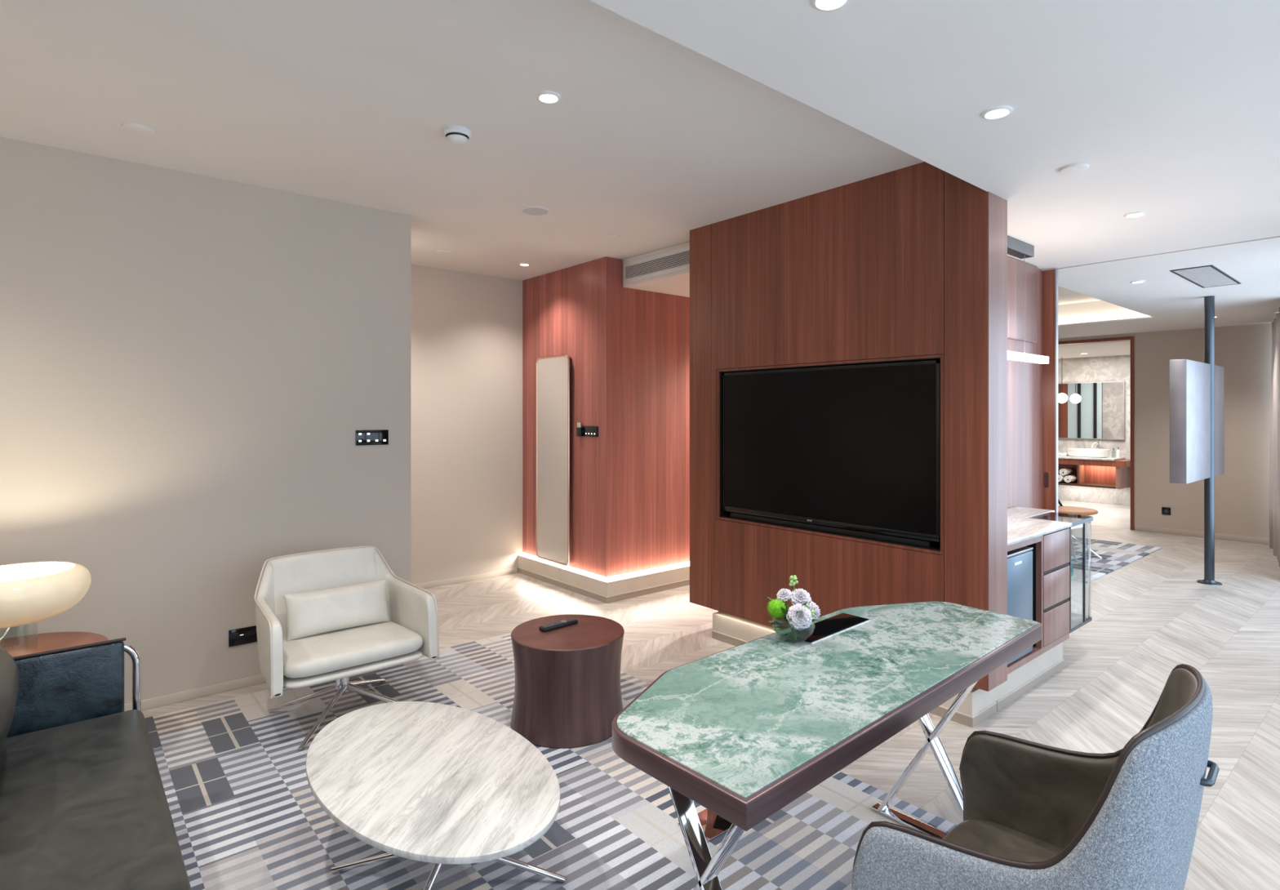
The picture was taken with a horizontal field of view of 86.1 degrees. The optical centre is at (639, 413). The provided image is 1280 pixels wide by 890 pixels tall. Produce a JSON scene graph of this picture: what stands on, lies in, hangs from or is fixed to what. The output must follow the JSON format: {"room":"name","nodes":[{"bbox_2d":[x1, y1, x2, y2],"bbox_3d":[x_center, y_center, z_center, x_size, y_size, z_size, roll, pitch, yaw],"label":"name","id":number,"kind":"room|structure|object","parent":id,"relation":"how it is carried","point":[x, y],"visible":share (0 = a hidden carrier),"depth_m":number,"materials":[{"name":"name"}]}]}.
{"room":"hotel suite living room","nodes":[
{"label":"hotel suite living room","id":0,"kind":"room"},
{"bbox_2d":[0,136,410,703],"bbox_3d":[-3.026,0.117,3.968,2.904,2.766,1.413,0,0,-40],"label":"wall","id":1,"kind":"structure","parent":0,"point":[192,365],"depth_m":3.58,"materials":[{"name":"paint"}]},
{"bbox_2d":[228,625,257,646],"bbox_3d":[-2.166,1.219,3.764,0.166,0.090,0.010,0,0,-40],"label":"wall socket","id":2,"kind":"object","parent":1,"relation":"attached to","point":[245,635],"visible":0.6,"depth_m":3.75,"materials":[{"name":"black plastic"}]},
{"bbox_2d":[355,429,388,445],"bbox_3d":[-1.644,0.146,4.205,0.196,0.092,0.010,0,0,-40],"label":"switch plate","id":3,"kind":"object","parent":1,"relation":"attached to","point":[362,437],"visible":1,"depth_m":4.20,"materials":[{"name":"black plastic"}]},
{"bbox_2d":[0,0,924,280],"bbox_3d":[-0.448,-1.326,4.401,7.400,0.120,4.500,0,0,-40],"label":"ceiling","id":4,"kind":"structure","parent":0,"point":[650,140],"depth_m":2.90,"materials":[{"name":"paint"}]},
{"bbox_2d":[120,123,155,136],"bbox_3d":[-2.230,-1.260,3.042,0.124,0.012,0.124,0,0,-40],"label":"sprinkler cover","id":5,"kind":"object","parent":4,"relation":"attached to","point":[132,128],"visible":1,"depth_m":3.03,"materials":[{"name":"paint"}]},
{"bbox_2d":[436,249,452,253],"bbox_3d":[-1.532,-1.263,5.361,0.120,0.006,0.120,0,0,-40],"label":"sprinkler cover","id":6,"kind":"object","parent":4,"relation":"attached to","point":[442,251],"visible":1,"depth_m":5.34,"materials":[{"name":"paint"}]},
{"bbox_2d":[442,124,471,145],"bbox_3d":[-0.819,-1.239,3.066,0.124,0.054,0.124,0,0,-40],"label":"smoke detector","id":7,"kind":"object","parent":4,"relation":"attached to","point":[455,135],"visible":1,"depth_m":3.03,"materials":[{"name":"white plastic"}]},
{"bbox_2d":[518,262,530,266],"bbox_3d":[-0.978,-1.262,5.801,0.098,0.007,0.098,0,0,-40],"label":"recessed light","id":8,"kind":"object","parent":4,"relation":"in","point":[521,264],"visible":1,"depth_m":5.80,"materials":[{"name":"white plastic"}]},
{"bbox_2d":[520,205,551,215],"bbox_3d":[-0.652,-1.261,4.259,0.190,0.010,0.190,0,0,-40],"label":"ceiling speaker","id":9,"kind":"object","parent":4,"relation":"attached to","point":[528,210],"visible":1,"depth_m":4.24,"materials":[{"name":"paint"}]},
{"bbox_2d":[522,207,547,215],"bbox_3d":[-0.652,-1.257,4.259,0.155,0.002,0.155,0,0,0],"label":"speaker grille","id":10,"kind":"object","parent":9,"relation":"attached to","point":[528,211],"depth_m":4.25,"materials":[{"name":"white plastic"}]},
{"bbox_2d":[536,91,560,103],"bbox_3d":[-0.366,-1.262,2.737,0.098,0.007,0.098,0,0,-40],"label":"recessed light","id":11,"kind":"object","parent":4,"relation":"in","point":[548,97],"visible":1,"depth_m":2.73,"materials":[{"name":"white plastic"}]},
{"bbox_2d":[410,264,528,584],"bbox_3d":[-2.867,0.117,5.132,4.650,2.766,0.160,0,0,-40],"label":"wall","id":12,"kind":"structure","parent":0,"point":[466,328],"depth_m":6.12,"materials":[{"name":"paint"}]},
{"bbox_2d":[522,256,689,576],"bbox_3d":[0.393,0.022,6.931,2.849,2.576,1.304,0,0,-40],"label":"wall","id":13,"kind":"structure","parent":0,"point":[628,348],"depth_m":5.79,"materials":[{"name":"red wood"}]},
{"bbox_2d":[124,552,689,711],"bbox_3d":[-1.305,1.407,5.415,7.400,0.186,1.425,0,0,-40],"label":"baseboard","id":14,"kind":"structure","parent":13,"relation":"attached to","point":[614,588],"depth_m":5.72,"materials":[{"name":"white"}]},
{"bbox_2d":[535,354,572,565],"bbox_3d":[-0.764,0.400,6.057,0.047,1.818,0.530,0,0,-40],"label":"wall mirror","id":15,"kind":"object","parent":13,"relation":"attached to","point":[553,374],"visible":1,"depth_m":6.02,"materials":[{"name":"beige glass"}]},
{"bbox_2d":[576,422,598,436],"bbox_3d":[-0.428,0.135,5.675,0.026,0.109,0.299,0,0,-40],"label":"switch plate","id":16,"kind":"object","parent":13,"relation":"attached to","point":[590,431],"visible":1,"depth_m":5.66,"materials":[{"name":"black plastic"}]},
{"bbox_2d":[622,241,689,297],"bbox_3d":[1.201,-1.152,6.110,2.675,0.224,0.989,0,0,-40],"label":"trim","id":17,"kind":"structure","parent":13,"relation":"attached to","point":[677,283],"depth_m":5.48,"materials":[{"name":"paint"}]},
{"bbox_2d":[623,244,689,283],"bbox_3d":[0.182,-1.150,5.233,0.010,0.170,0.976,0,0,-40],"label":"air vent","id":18,"kind":"object","parent":17,"relation":"in","point":[678,259],"visible":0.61,"depth_m":5.29,"materials":[{"name":"white plastic"}]},
{"bbox_2d":[141,499,1279,889],"bbox_3d":[2.823,1.560,6.186,14.700,0.120,8.200,0,0,-40],"label":"floor","id":19,"kind":"structure","parent":0,"point":[1151,615],"depth_m":4.17,"materials":[{"name":"beige wood"}]},
{"bbox_2d":[144,632,956,889],"bbox_3d":[-0.842,1.493,2.215,3.375,0.014,3.770,0,0,-40],"label":"rug","id":20,"kind":"object","parent":19,"relation":"on","point":[246,814],"visible":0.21,"depth_m":2.54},
{"bbox_2d":[0,631,108,657],"bbox_3d":[-2.530,1.229,2.759,0.616,0.512,0.616,0,0,-40],"label":"side table","id":21,"kind":"object","parent":20,"relation":"on","point":[18,646],"visible":0.22,"depth_m":2.93,"materials":[{"name":"brown wood"}]},
{"bbox_2d":[0,561,91,650],"bbox_3d":[-2.530,0.805,2.759,0.498,0.335,0.498,0,0,13],"label":"table lamp","id":22,"kind":"object","parent":21,"relation":"on","point":[30,592],"visible":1,"depth_m":2.70,"materials":[{"name":"white glass"}]},
{"bbox_2d":[0,637,191,889],"bbox_3d":[-1.585,1.093,1.387,1.092,0.785,2.192,0,0,-40],"label":"sofa","id":23,"kind":"object","parent":20,"relation":"on","point":[84,804],"visible":1,"depth_m":1.98,"materials":[{"name":"black leather"}]},
{"bbox_2d":[0,645,18,754],"bbox_3d":[-1.921,0.890,1.938,0.235,0.328,0.588,0,0,-40],"label":"cushion","id":24,"kind":"object","parent":23,"relation":"on","point":[9,673],"visible":1,"depth_m":1.92,"materials":[{"name":"grey fabric"}]},
{"bbox_2d":[253,546,439,750],"bbox_3d":[-1.505,1.108,3.428,0.784,0.752,0.660,0,0,-40],"label":"armchair","id":25,"kind":"object","parent":20,"relation":"on","point":[411,632],"visible":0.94,"depth_m":3.40,"materials":[{"name":"beige leather"}]},
{"bbox_2d":[283,578,390,640],"bbox_3d":[-1.538,0.995,3.499,0.503,0.216,0.150,0,0,-40],"label":"cushion","id":26,"kind":"object","parent":25,"relation":"on","point":[309,613],"visible":1,"depth_m":3.44,"materials":[{"name":"beige leather"}]},
{"bbox_2d":[282,621,422,678],"bbox_3d":[-1.458,1.140,3.384,0.644,0.089,0.490,0,0,-40],"label":"seat cushion","id":27,"kind":"object","parent":25,"relation":"on","point":[341,652],"depth_m":3.26,"materials":[{"name":"beige leather"}]},
{"bbox_2d":[306,701,565,889],"bbox_3d":[-0.682,1.302,2.200,0.653,0.365,1.113,0,0,-40],"label":"coffee table","id":28,"kind":"object","parent":20,"relation":"on","point":[438,784],"visible":1,"depth_m":2.09,"materials":[{"name":"stone"}]},
{"bbox_2d":[510,613,624,748],"bbox_3d":[-0.348,1.267,3.310,0.548,0.438,0.548,0,0,-40],"label":"drum side table","id":29,"kind":"object","parent":20,"relation":"on","point":[567,691],"visible":0.94,"depth_m":3.09,"materials":[{"name":"brown wood"}]},
{"bbox_2d":[538,617,577,631],"bbox_3d":[-0.399,1.036,3.365,0.207,0.022,0.044,0,0,-43],"label":"remote control","id":30,"kind":"object","parent":29,"relation":"on","point":[561,624],"visible":1,"depth_m":3.35,"materials":[{"name":"plastic"}]},
{"bbox_2d":[677,808,732,842],"bbox_3d":[0.269,1.483,2.493,0.230,0.006,0.140,0,0,-40],"label":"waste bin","id":31,"kind":"object","parent":20,"relation":"on","point":[713,824],"visible":0.39,"depth_m":2.47,"materials":[{"name":"mirror"}]},
{"bbox_2d":[612,600,1041,889],"bbox_3d":[0.644,1.116,2.113,1.709,0.739,0.639,0,0,-40],"label":"desk","id":32,"kind":"object","parent":20,"relation":"on","point":[741,732],"visible":0.92,"depth_m":1.81,"materials":[{"name":"green stone"}]},
{"bbox_2d":[767,596,822,642],"bbox_3d":[0.511,0.679,2.269,0.168,0.141,0.162,0,0,-40],"label":"glass bowl","id":33,"kind":"object","parent":32,"relation":"on","point":[793,632],"visible":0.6,"depth_m":2.25,"materials":[{"name":"clear glass"}]},
{"bbox_2d":[765,598,786,621],"bbox_3d":[0.452,0.655,2.261,0.071,0.092,0.070,0,0,28],"label":"flower","id":34,"kind":"object","parent":33,"relation":"in","point":[775,606],"visible":0.96,"depth_m":2.25,"materials":[{"name":"green plant"}]},
{"bbox_2d":[776,588,792,611],"bbox_3d":[0.483,0.642,2.291,0.051,0.116,0.056,0,0,-40],"label":"flower","id":35,"kind":"object","parent":33,"relation":"in","point":[784,594],"visible":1,"depth_m":2.28,"materials":[{"name":"white plant"}]},
{"bbox_2d":[789,574,798,591],"bbox_3d":[0.513,0.616,2.291,0.036,0.149,0.029,0,0,-40],"label":"sprig","id":36,"kind":"object","parent":33,"relation":"in","point":[792,578],"visible":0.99,"depth_m":2.29,"materials":[{"name":"green plant"}]},
{"bbox_2d":[786,603,813,630],"bbox_3d":[0.518,0.660,2.220,0.075,0.082,0.074,0,0,-40],"label":"flower","id":37,"kind":"object","parent":33,"relation":"in","point":[798,620],"visible":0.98,"depth_m":2.21,"materials":[{"name":"white plant"}]},
{"bbox_2d":[789,588,811,605],"bbox_3d":[0.534,0.642,2.282,0.071,0.117,0.071,0,0,-40],"label":"flower","id":38,"kind":"object","parent":33,"relation":"in","point":[800,596],"visible":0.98,"depth_m":2.27,"materials":[{"name":"white plant"}]},
{"bbox_2d":[806,604,814,617],"bbox_3d":[0.542,0.657,2.249,0.027,0.068,0.077,0,0,-40],"label":"sprig","id":39,"kind":"object","parent":33,"relation":"in","point":[812,611],"visible":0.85,"depth_m":2.22,"materials":[{"name":"green plant"}]},
{"bbox_2d":[805,600,820,622],"bbox_3d":[0.568,0.661,2.264,0.068,0.081,0.054,0,0,-32],"label":"flower","id":40,"kind":"object","parent":33,"relation":"in","point":[812,605],"visible":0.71,"depth_m":2.25,"materials":[{"name":"white plant"}]},
{"bbox_2d":[851,663,1219,889],"bbox_3d":[0.843,1.002,1.456,0.648,0.965,0.586,0,0,-40],"label":"desk chair","id":41,"kind":"object","parent":20,"relation":"on","point":[1037,815],"visible":1,"depth_m":1.30,"materials":[{"name":"grey fabric"}]},
{"bbox_2d":[1071,537,1161,582],"bbox_3d":[4.069,1.494,7.809,2.400,0.012,2.530,0,0,-40],"label":"rug","id":42,"kind":"object","parent":19,"relation":"on","point":[1115,555],"visible":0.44,"depth_m":7.18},
{"bbox_2d":[1057,498,1102,562],"bbox_3d":[4.462,1.113,7.113,0.509,0.748,0.509,0,0,-40],"label":"chair","id":43,"kind":"object","parent":42,"relation":"on","point":[1064,509],"visible":0.46,"depth_m":7.01,"materials":[{"name":"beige leather"}]},
{"bbox_2d":[1169,295,1224,585],"bbox_3d":[4.918,0.231,5.970,1.420,2.539,0.192,0,0,-40],"label":"pole","id":44,"kind":"object","parent":19,"relation":"on","point":[1197,388],"visible":1,"depth_m":5.89,"materials":[{"name":"metal"}]},
{"bbox_2d":[689,161,1007,691],"bbox_3d":[1.096,0.017,4.057,0.287,2.566,1.994,0,0,-40],"label":"wall","id":45,"kind":"structure","parent":0,"point":[908,264],"depth_m":3.71,"materials":[{"name":"red wood"}]},
{"bbox_2d":[722,360,940,547],"bbox_3d":[1.079,0.205,4.018,0.165,0.946,1.463,0,0,-40],"label":"television","id":46,"kind":"object","parent":45,"relation":"attached to","point":[852,450],"visible":0.93,"depth_m":3.86,"materials":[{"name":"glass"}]},
{"bbox_2d":[589,0,1279,338],"bbox_3d":[2.034,-1.213,4.860,5.771,0.346,12.511,0,0,43],"label":"ceiling","id":47,"kind":"structure","parent":0,"point":[1172,107],"depth_m":2.34,"materials":[{"name":"paint"}]},
{"bbox_2d":[810,0,849,11],"bbox_3d":[0.478,-1.036,1.714,0.098,0.007,0.098,0,0,-40],"label":"recessed light","id":48,"kind":"object","parent":47,"relation":"in","point":[820,5],"visible":1,"depth_m":1.73,"materials":[{"name":"white plastic"}]},
{"bbox_2d":[981,106,1013,119],"bbox_3d":[1.230,-1.036,2.361,0.098,0.007,0.098,0,0,-40],"label":"recessed light","id":49,"kind":"object","parent":47,"relation":"in","point":[998,112],"visible":1,"depth_m":2.36,"materials":[{"name":"white plastic"}]},
{"bbox_2d":[1007,235,1034,258],"bbox_3d":[2.254,-0.979,4.129,0.387,0.108,0.085,0,0,-40],"label":"air vent","id":50,"kind":"object","parent":47,"relation":"hanging from","point":[1017,248],"depth_m":4.13,"materials":[{"name":"white metal"}]},
{"bbox_2d":[1058,163,1089,174],"bbox_3d":[1.835,-1.034,2.896,0.110,0.012,0.110,0,0,-40],"label":"sprinkler cover","id":51,"kind":"object","parent":47,"relation":"attached to","point":[1074,168],"visible":1,"depth_m":2.88,"materials":[{"name":"paint"}]},
{"bbox_2d":[1057,281,1163,326],"bbox_3d":[3.513,-1.058,7.483,3.130,0.035,2.910,0,0,-40],"label":"trim","id":52,"kind":"structure","parent":47,"relation":"attached to","point":[1148,315],"depth_m":7.13,"materials":[{"name":"paint"}]},
{"bbox_2d":[1123,211,1146,217],"bbox_3d":[2.579,-1.036,3.567,0.098,0.007,0.098,0,0,-40],"label":"recessed light","id":53,"kind":"object","parent":47,"relation":"in","point":[1136,214],"visible":1,"depth_m":3.56,"materials":[{"name":"white plastic"}]},
{"bbox_2d":[1130,280,1145,283],"bbox_3d":[3.919,-1.036,5.389,0.098,0.007,0.098,0,0,-40],"label":"recessed light","id":54,"kind":"object","parent":47,"relation":"in","point":[1133,282],"visible":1,"depth_m":5.39,"materials":[{"name":"white plastic"}]},
{"bbox_2d":[1169,264,1240,288],"bbox_3d":[4.313,-1.037,5.206,1.030,0.006,0.240,0,0,-40],"label":"ceiling vent","id":55,"kind":"object","parent":47,"relation":"in","point":[1206,276],"visible":1,"depth_m":5.16,"materials":[{"name":"white plastic"}]},
{"bbox_2d":[1269,307,1279,566],"bbox_3d":[6.484,0.228,6.888,0.149,2.515,2.224,0,0,40],"label":"curtain","id":56,"kind":"object","parent":47,"relation":"hanging from","point":[1274,436],"visible":1,"depth_m":7.16,"materials":[{"name":"white fabric"}]},
{"bbox_2d":[1007,268,1042,519],"bbox_3d":[2.165,0.230,4.359,1.885,2.540,0.060,0,0,-40],"label":"wall","id":57,"kind":"structure","parent":0,"point":[1024,379],"depth_m":4.75,"materials":[{"name":"red wood"}]},
{"bbox_2d":[1007,256,1037,342],"bbox_3d":[2.135,-0.767,4.274,1.720,0.535,0.026,0,0,-40],"label":"upper cabinet","id":58,"kind":"object","parent":57,"relation":"attached to","point":[1022,277],"visible":0.24,"depth_m":4.65,"materials":[{"name":"red wood"}]},
{"bbox_2d":[1007,351,1048,364],"bbox_3d":[2.345,-0.339,4.207,0.626,0.050,0.085,0,0,-40],"label":"light strip","id":59,"kind":"object","parent":57,"relation":"hanging from","point":[1015,356],"depth_m":4.16,"materials":[{"name":"white"}]},
{"bbox_2d":[1057,355,1130,487],"bbox_3d":[8.049,0.270,11.195,0.150,2.460,4.100,0,0,-40],"label":"wall","id":60,"kind":"structure","parent":0,"point":[1104,368],"depth_m":11.45,"materials":[{"name":"grey stone"}]},
{"bbox_2d":[1057,381,1124,439],"bbox_3d":[7.438,-0.052,11.778,0.029,0.965,1.520,0,0,-40],"label":"bathroom mirror","id":61,"kind":"object","parent":60,"relation":"attached to","point":[1091,410],"visible":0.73,"depth_m":11.54,"materials":[{"name":"clear glass"}]},
{"bbox_2d":[1057,484,1130,506],"bbox_3d":[7.990,1.350,11.125,0.030,0.300,3.830,0,0,-40],"label":"trim","id":62,"kind":"structure","parent":60,"relation":"attached to","point":[1122,496],"depth_m":11.51,"materials":[{"name":"beige stone"}]},
{"bbox_2d":[1057,455,1130,488],"bbox_3d":[7.300,0.953,11.531,0.560,0.475,1.620,0,0,-40],"label":"vanity unit","id":63,"kind":"object","parent":60,"relation":"attached to","point":[1108,472],"visible":0.57,"depth_m":11.31,"materials":[{"name":"wood"}]},
{"bbox_2d":[1057,474,1068,481],"bbox_3d":[7.169,1.087,11.623,0.360,0.117,0.127,0,0,-40],"label":"rolled towel","id":64,"kind":"object","parent":63,"relation":"on","point":[1060,477],"visible":0.53,"depth_m":11.51,"materials":[{"name":"white fabric"}]},
{"bbox_2d":[1059,467,1074,475],"bbox_3d":[7.216,0.976,11.569,0.360,0.111,0.119,0,0,-40],"label":"rolled towel","id":65,"kind":"object","parent":64,"relation":"on","point":[1066,471],"visible":1,"depth_m":11.48,"materials":[{"name":"white fabric"}]},
{"bbox_2d":[1060,453,1068,456],"bbox_3d":[7.213,0.692,11.627,0.170,0.044,0.090,0,0,-40],"label":"hand towel","id":66,"kind":"object","parent":63,"relation":"on","point":[1061,454],"visible":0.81,"depth_m":11.57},
{"bbox_2d":[1063,474,1076,482],"bbox_3d":[7.263,1.089,11.513,0.360,0.114,0.123,0,0,-40],"label":"rolled towel","id":67,"kind":"object","parent":63,"relation":"on","point":[1069,478],"visible":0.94,"depth_m":11.42,"materials":[{"name":"white fabric"}]},
{"bbox_2d":[1057,463,1115,484],"bbox_3d":[7.454,1.000,11.752,0.020,0.320,1.480,0,0,-40],"label":"shelf","id":68,"kind":"object","parent":63,"relation":"attached to","point":[1092,473],"depth_m":11.49,"materials":[{"name":"red wood"}]},
{"bbox_2d":[1057,480,1115,488],"bbox_3d":[7.266,1.175,11.594,0.510,0.030,1.480,0,0,-40],"label":"shelf","id":69,"kind":"object","parent":63,"relation":"attached to","point":[1104,484],"depth_m":11.35,"materials":[{"name":"brown wood"}]},
{"bbox_2d":[1066,448,1109,457],"bbox_3d":[7.427,0.649,11.350,0.392,0.130,0.598,0,0,-40],"label":"basin","id":70,"kind":"object","parent":63,"relation":"in","point":[1078,452],"visible":1,"depth_m":11.21,"materials":[{"name":"white ceramic"}]},
{"bbox_2d":[1091,440,1101,448],"bbox_3d":[7.572,0.578,11.389,0.211,0.272,0.082,0,0,-16],"label":"tap","id":71,"kind":"object","parent":63,"relation":"on","point":[1097,444],"visible":0.73,"depth_m":11.40,"materials":[{"name":"silver metal"}]},
{"bbox_2d":[1116,446,1119,457],"bbox_3d":[7.762,0.625,11.109,0.051,0.178,0.051,0,0,5],"label":"soap dispenser","id":72,"kind":"object","parent":63,"relation":"on","point":[1117,450],"visible":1,"depth_m":11.09,"materials":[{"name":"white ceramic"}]},
{"bbox_2d":[1057,340,1130,358],"bbox_3d":[7.076,-1.030,10.371,2.800,0.140,4.100,0,0,-40],"label":"ceiling","id":73,"kind":"structure","parent":0,"point":[1116,348],"depth_m":10.29,"materials":[{"name":"paint"}]},
{"bbox_2d":[1057,392,1067,403],"bbox_3d":[7.150,-0.570,11.600,0.170,0.779,0.170,0,0,-40],"label":"globe lamp","id":74,"kind":"object","parent":73,"relation":"hanging from","point":[1062,397],"visible":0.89,"depth_m":11.54,"materials":[{"name":"white glass"}]},
{"bbox_2d":[1057,322,1271,538],"bbox_3d":[6.039,0.230,9.329,0.130,2.540,4.353,0,0,-40],"label":"wall","id":75,"kind":"structure","parent":0,"point":[1242,494],"depth_m":8.18,"materials":[{"name":"paint"}]},
{"bbox_2d":[1057,336,1134,529],"bbox_3d":[6.077,0.250,9.288,0.165,2.500,1.085,0,0,-40],"label":"trim","id":76,"kind":"structure","parent":75,"relation":"attached to","point":[1131,339],"depth_m":8.84,"materials":[{"name":"red wood"}]},
{"bbox_2d":[1161,506,1170,515],"bbox_3d":[6.588,1.218,8.571,0.011,0.092,0.090,0,0,-40],"label":"wall socket","id":77,"kind":"object","parent":75,"relation":"attached to","point":[1165,510],"visible":1,"depth_m":8.57,"materials":[{"name":"black plastic"}]},
{"bbox_2d":[1134,524,1269,544],"bbox_3d":[6.865,1.465,8.240,0.014,0.070,1.523,0,0,-40],"label":"baseboard","id":78,"kind":"structure","parent":75,"relation":"attached to","point":[1137,527],"depth_m":8.32,"materials":[{"name":"wood"}]},
{"bbox_3d":[1.725,0.117,4.960,1.840,2.766,1.427,0,0,-40],"label":"wall","id":79,"kind":"structure","parent":0,"visible":0},
{"bbox_2d":[711,611,1063,727],"bbox_3d":[1.492,1.417,4.309,1.196,0.165,1.716,0,0,-40],"label":"baseboard","id":80,"kind":"structure","parent":79,"relation":"attached to","point":[980,704],"depth_m":3.72,"materials":[{"name":"beige stone"}]},
{"bbox_2d":[1007,527,1069,674],"bbox_3d":[1.983,0.979,3.847,0.927,0.642,0.476,0,0,-40],"label":"base cabinet","id":81,"kind":"object","parent":79,"relation":"attached to","point":[1051,551],"visible":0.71,"depth_m":3.77,"materials":[{"name":"red wood"}]},
{"bbox_2d":[1007,546,1033,664],"bbox_3d":[1.804,0.989,3.678,0.394,0.558,0.434,0,0,-40],"label":"mini fridge","id":82,"kind":"object","parent":81,"relation":"in","point":[1020,561],"visible":0.27,"depth_m":3.53,"materials":[{"name":"grey metal"}]},
{"bbox_2d":[1007,506,1071,545],"bbox_3d":[2.173,0.642,4.005,1.420,0.024,0.485,0,0,-40],"label":"countertop","id":83,"kind":"structure","parent":81,"relation":"on","point":[1023,524],"depth_m":3.89,"materials":[{"name":"stone"}]},
{"bbox_2d":[1042,268,1057,520],"bbox_3d":[2.493,0.230,5.452,0.038,2.520,1.494,0,0,-40],"label":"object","id":84,"kind":"structure","parent":79,"relation":"in","point":[1050,277],"depth_m":4.90,"materials":[{"name":"red wood"}]},
{"bbox_2d":[1050,511,1093,633],"bbox_3d":[2.581,0.955,4.199,0.420,0.641,0.245,0,0,-40],"label":"display cabinet","id":85,"kind":"object","parent":79,"relation":"attached to","point":[1077,620],"visible":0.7,"depth_m":4.14,"materials":[{"name":"clear glass"}]},
{"bbox_2d":[1071,566,1073,576],"bbox_3d":[2.582,0.967,4.194,0.120,0.053,0.090,0,0,-40],"label":"gift box","id":86,"kind":"object","parent":85,"relation":"on","point":[1072,567],"visible":0.2,"depth_m":4.19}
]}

